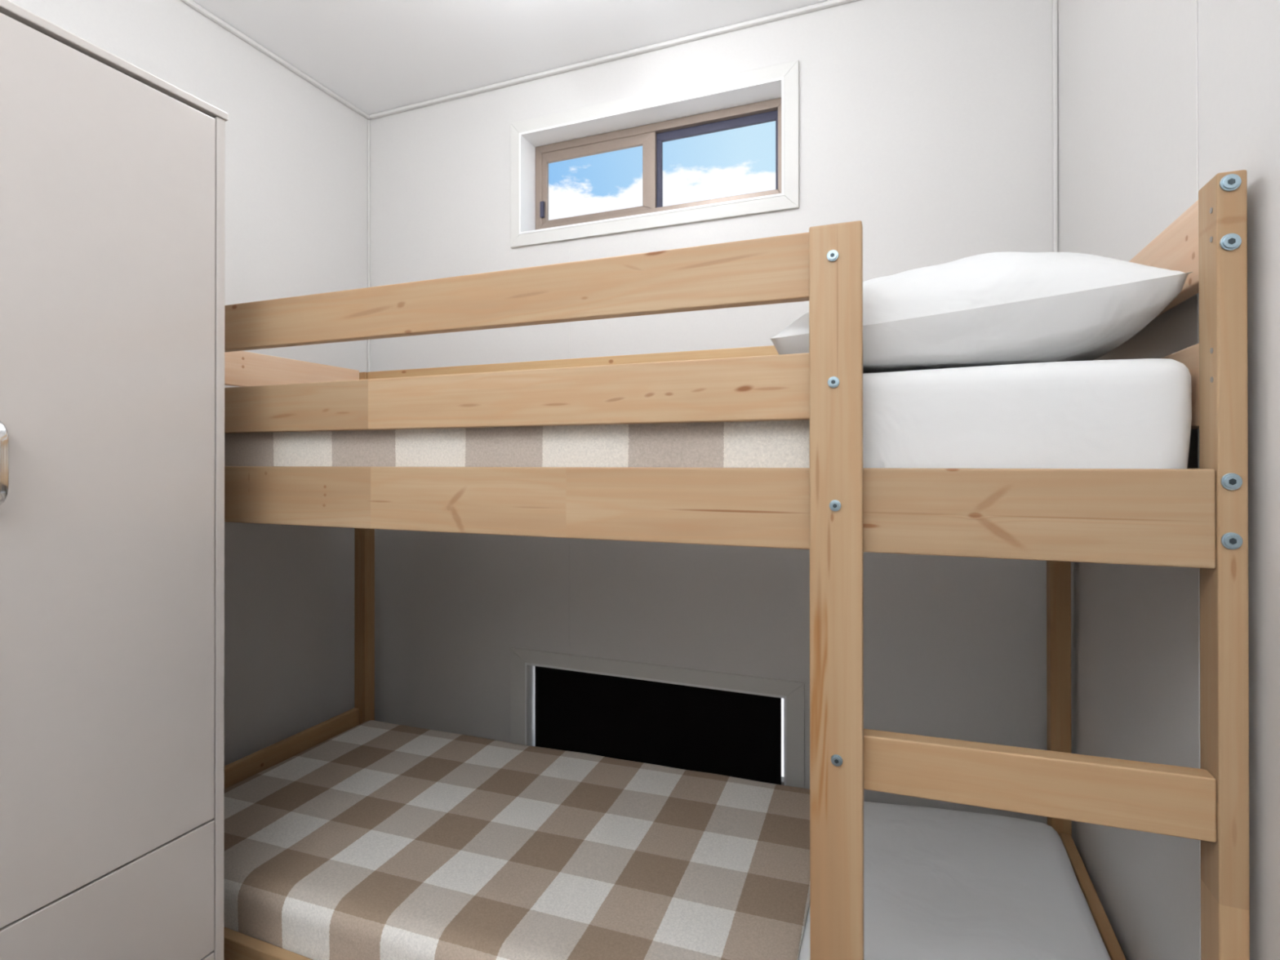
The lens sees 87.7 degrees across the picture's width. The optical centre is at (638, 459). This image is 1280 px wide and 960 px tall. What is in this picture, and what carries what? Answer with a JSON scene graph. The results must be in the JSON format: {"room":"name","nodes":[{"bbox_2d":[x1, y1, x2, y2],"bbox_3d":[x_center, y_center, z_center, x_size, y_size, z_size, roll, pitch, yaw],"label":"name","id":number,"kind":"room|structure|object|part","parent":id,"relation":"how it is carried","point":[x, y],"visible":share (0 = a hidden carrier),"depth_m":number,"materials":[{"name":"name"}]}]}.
{"room":"bunk bedroom","nodes":[
{"label":"bunk bedroom","id":0,"kind":"room"},
{"bbox_2d":[8,0,367,765],"bbox_3d":[-1.681,-0.005,0.924,0.120,2.538,3.609,0,0,22],"label":"wall","id":1,"kind":"structure","parent":0,"point":[296,155],"depth_m":2.11,"materials":[{"name":"white paint"}]},
{"bbox_2d":[180,0,371,119],"bbox_3d":[-1.615,-1.267,0.911,0.016,0.014,3.348,0,0,22],"label":"trim","id":2,"kind":"structure","parent":1,"relation":"attached to","point":[191,3],"depth_m":2.07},
{"bbox_2d":[191,0,829,115],"bbox_3d":[-0.605,-1.326,0.498,2.438,0.100,3.609,0,0,22],"label":"ceiling","id":3,"kind":"structure","parent":0,"point":[377,55],"depth_m":1.99,"materials":[{"name":"white paint"}]},
{"bbox_2d":[369,0,1053,824],"bbox_3d":[0.043,-0.002,2.114,2.198,2.538,0.120,0,0,22],"label":"wall","id":4,"kind":"structure","parent":0,"point":[926,124],"depth_m":1.93,"materials":[{"name":"white paint"}]},
{"bbox_2d":[367,120,370,372],"bbox_3d":[-0.997,0.006,2.460,0.008,2.522,0.008,0,0,22],"label":"trim","id":5,"kind":"structure","parent":4,"relation":"attached to","point":[368,121],"depth_m":2.46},
{"bbox_2d":[568,248,568,646],"bbox_3d":[-0.227,-0.038,2.156,0.004,1.287,0.002,0,0,22],"label":"trim","id":6,"kind":"structure","parent":4,"relation":"attached to","point":[568,249],"depth_m":2.15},
{"bbox_2d":[369,0,858,119],"bbox_3d":[0.024,-1.264,2.052,2.181,0.014,0.016,0,0,22],"label":"trim","id":7,"kind":"structure","parent":4,"relation":"attached to","point":[830,3],"depth_m":2.07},
{"bbox_2d":[510,59,799,248],"bbox_3d":[0.035,-0.919,2.116,0.949,0.417,0.136,0,0,22],"label":"window","id":8,"kind":"structure","parent":4,"relation":"in","point":[768,94],"depth_m":2.10,"materials":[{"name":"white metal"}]},
{"bbox_3d":[-0.141,-0.930,2.223,0.423,0.260,0.013,0,0,22],"label":"sash","id":9,"kind":"part","parent":8,"relation":"part of","materials":[{"name":"brown metal"}]},
{"bbox_3d":[0.048,-0.918,2.155,0.859,0.322,0.035,0,0,22],"label":"frame","id":10,"kind":"part","parent":8,"relation":"part of","materials":[{"name":"brown metal"}]},
{"bbox_3d":[0.234,-0.931,2.089,0.432,0.260,0.012,0,0,22],"label":"sash","id":11,"kind":"part","parent":8,"relation":"part of","materials":[{"name":"clear glass"}]},
{"bbox_2d":[510,647,804,788],"bbox_3d":[0.043,0.833,2.108,0.962,0.408,0.136,0,0,22],"label":"window","id":12,"kind":"structure","parent":4,"relation":"in","point":[523,662],"depth_m":2.03,"materials":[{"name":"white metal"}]},
{"bbox_2d":[534,666,781,784],"bbox_3d":[0.033,0.831,2.084,0.820,0.299,0.010,0,0,22],"label":"window opening","id":13,"kind":"object","parent":12,"relation":"attached to","point":[738,735],"visible":0.79,"depth_m":2.07,"materials":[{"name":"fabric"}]},
{"bbox_3d":[0.063,0.831,2.149,0.840,0.303,0.035,0,0,22],"label":"frame","id":14,"kind":"part","parent":12,"relation":"part of","materials":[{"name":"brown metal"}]},
{"bbox_2d":[1052,0,1057,252],"bbox_3d":[1.033,0.002,1.648,0.012,2.522,0.012,0,0,22],"label":"trim","id":15,"kind":"structure","parent":4,"relation":"attached to","point":[1055,7],"depth_m":1.65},
{"bbox_2d":[1057,0,1279,959],"bbox_3d":[0.472,-0.009,0.064,0.120,2.538,3.609,0,0,22],"label":"wall","id":16,"kind":"structure","parent":0,"point":[1126,68],"depth_m":0.97,"materials":[{"name":"white paint"}]},
{"bbox_2d":[1195,0,1200,959],"bbox_3d":[0.725,-0.006,0.864,0.002,2.535,0.004,0,0,22],"label":"trim","id":17,"kind":"structure","parent":16,"relation":"attached to","point":[1196,1],"depth_m":0.86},
{"bbox_3d":[-0.603,1.312,0.490,2.438,0.100,3.609,0,0,22],"label":"floor","id":18,"kind":"structure","parent":0,"visible":0},
{"bbox_2d":[0,0,228,959],"bbox_3d":[-1.181,0.333,0.938,0.787,1.862,0.738,0,0,22],"label":"wardrobe","id":19,"kind":"object","parent":18,"relation":"on","point":[113,173],"visible":1,"depth_m":0.98,"materials":[{"name":"laminate"}]},
{"bbox_3d":[-0.815,0.005,0.842,0.032,0.117,0.017,0,0,22],"label":"handle","id":20,"kind":"part","parent":19,"relation":"part of","materials":[{"name":"silver metal"}]},
{"bbox_3d":[-0.854,0.719,0.807,0.017,0.220,0.696,0,0,22],"label":"drawer","id":21,"kind":"part","parent":19,"relation":"part of","materials":[{"name":"laminate"}]},
{"bbox_3d":[-1.196,-0.591,0.947,0.757,0.013,0.738,0,0,22],"label":"panel","id":22,"kind":"part","parent":19,"relation":"part of","materials":[{"name":"laminate"}]},
{"bbox_3d":[-0.854,1.005,0.806,0.017,0.346,0.696,0,0,22],"label":"drawer","id":23,"kind":"part","parent":19,"relation":"part of","materials":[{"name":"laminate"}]},
{"bbox_3d":[-1.064,0.341,1.277,0.754,1.848,0.016,0,0,22],"label":"panel","id":24,"kind":"part","parent":19,"relation":"part of","materials":[{"name":"laminate"}]},
{"bbox_2d":[223,169,1249,959],"bbox_3d":[-0.148,0.478,1.483,2.060,1.573,0.892,0,0,22],"label":"bunk bed","id":25,"kind":"object","parent":18,"relation":"on","point":[837,508],"visible":0.7,"depth_m":0.86,"materials":[{"name":"brown wood"}]},
{"bbox_3d":[-0.298,0.981,1.104,2.006,0.105,0.022,0,0,22],"label":"rail","id":26,"kind":"part","parent":25,"relation":"part of","materials":[{"name":"brown wood"}]},
{"bbox_3d":[-0.926,0.488,2.249,0.046,1.560,0.046,0,0,22],"label":"post","id":27,"kind":"part","parent":25,"relation":"part of","materials":[{"name":"brown wood"}]},
{"bbox_3d":[-0.470,-0.096,1.176,1.636,0.089,0.022,0,0,22],"label":"guard rail","id":28,"kind":"part","parent":25,"relation":"part of","materials":[{"name":"brown wood"}]},
{"bbox_3d":[-0.470,-0.258,1.177,1.636,0.088,0.022,0,0,22],"label":"guard rail","id":29,"kind":"part","parent":25,"relation":"part of","materials":[{"name":"brown wood"}]},
{"bbox_3d":[0.010,-0.254,1.875,1.973,0.083,0.022,0,0,22],"label":"guard rail","id":30,"kind":"part","parent":25,"relation":"part of","materials":[{"name":"brown wood"}]},
{"bbox_3d":[-0.298,0.067,1.107,2.006,0.109,0.022,0,0,22],"label":"rail","id":31,"kind":"part","parent":25,"relation":"part of","materials":[{"name":"brown wood"}]},
{"bbox_3d":[0.256,0.480,0.860,0.065,1.564,0.023,0,0,22],"label":"ladder post","id":32,"kind":"part","parent":25,"relation":"part of","materials":[{"name":"brown wood"}]},
{"bbox_2d":[798,801,1111,959],"bbox_3d":[-0.122,0.893,1.474,1.961,0.199,0.778,0,0,22],"label":"mattress","id":33,"kind":"object","parent":25,"relation":"on","point":[940,884],"visible":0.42,"depth_m":1.24,"materials":[{"name":"white fabric"}]},
{"bbox_2d":[223,720,809,959],"bbox_3d":[-0.343,0.897,1.562,1.499,0.171,0.791,0,0,22],"label":"blanket","id":34,"kind":"object","parent":33,"relation":"on","point":[375,840],"visible":0.84,"depth_m":1.39,"materials":[{"name":"brown fabric"}]},
{"bbox_2d":[862,358,1191,468],"bbox_3d":[-0.143,-0.009,1.492,2.000,0.226,0.792,0,0,22],"label":"mattress","id":35,"kind":"object","parent":25,"relation":"on","point":[1118,413],"visible":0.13,"depth_m":0.82,"materials":[{"name":"white fabric"}]},
{"bbox_2d":[224,420,809,467],"bbox_3d":[-0.337,-0.031,1.570,1.597,0.195,0.806,0,0,22],"label":"blanket","id":36,"kind":"object","parent":35,"relation":"on","point":[779,443],"visible":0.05,"depth_m":1.06,"materials":[{"name":"beige fabric"}]},
{"bbox_2d":[769,251,1192,373],"bbox_3d":[0.530,-0.225,1.183,0.514,0.190,0.716,0,0,22],"label":"pillow","id":37,"kind":"object","parent":35,"relation":"on","point":[1003,308],"visible":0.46,"depth_m":0.87,"materials":[{"name":"white fabric"}]},
{"bbox_3d":[0.947,0.484,1.502,0.040,1.560,0.046,0,0,22],"label":"post","id":38,"kind":"part","parent":25,"relation":"part of","materials":[{"name":"brown wood"}]},
{"bbox_3d":[0.650,0.475,0.739,0.026,1.573,0.051,0,0,22],"label":"post","id":39,"kind":"part","parent":25,"relation":"part of","materials":[{"name":"brown wood"}]}
]}

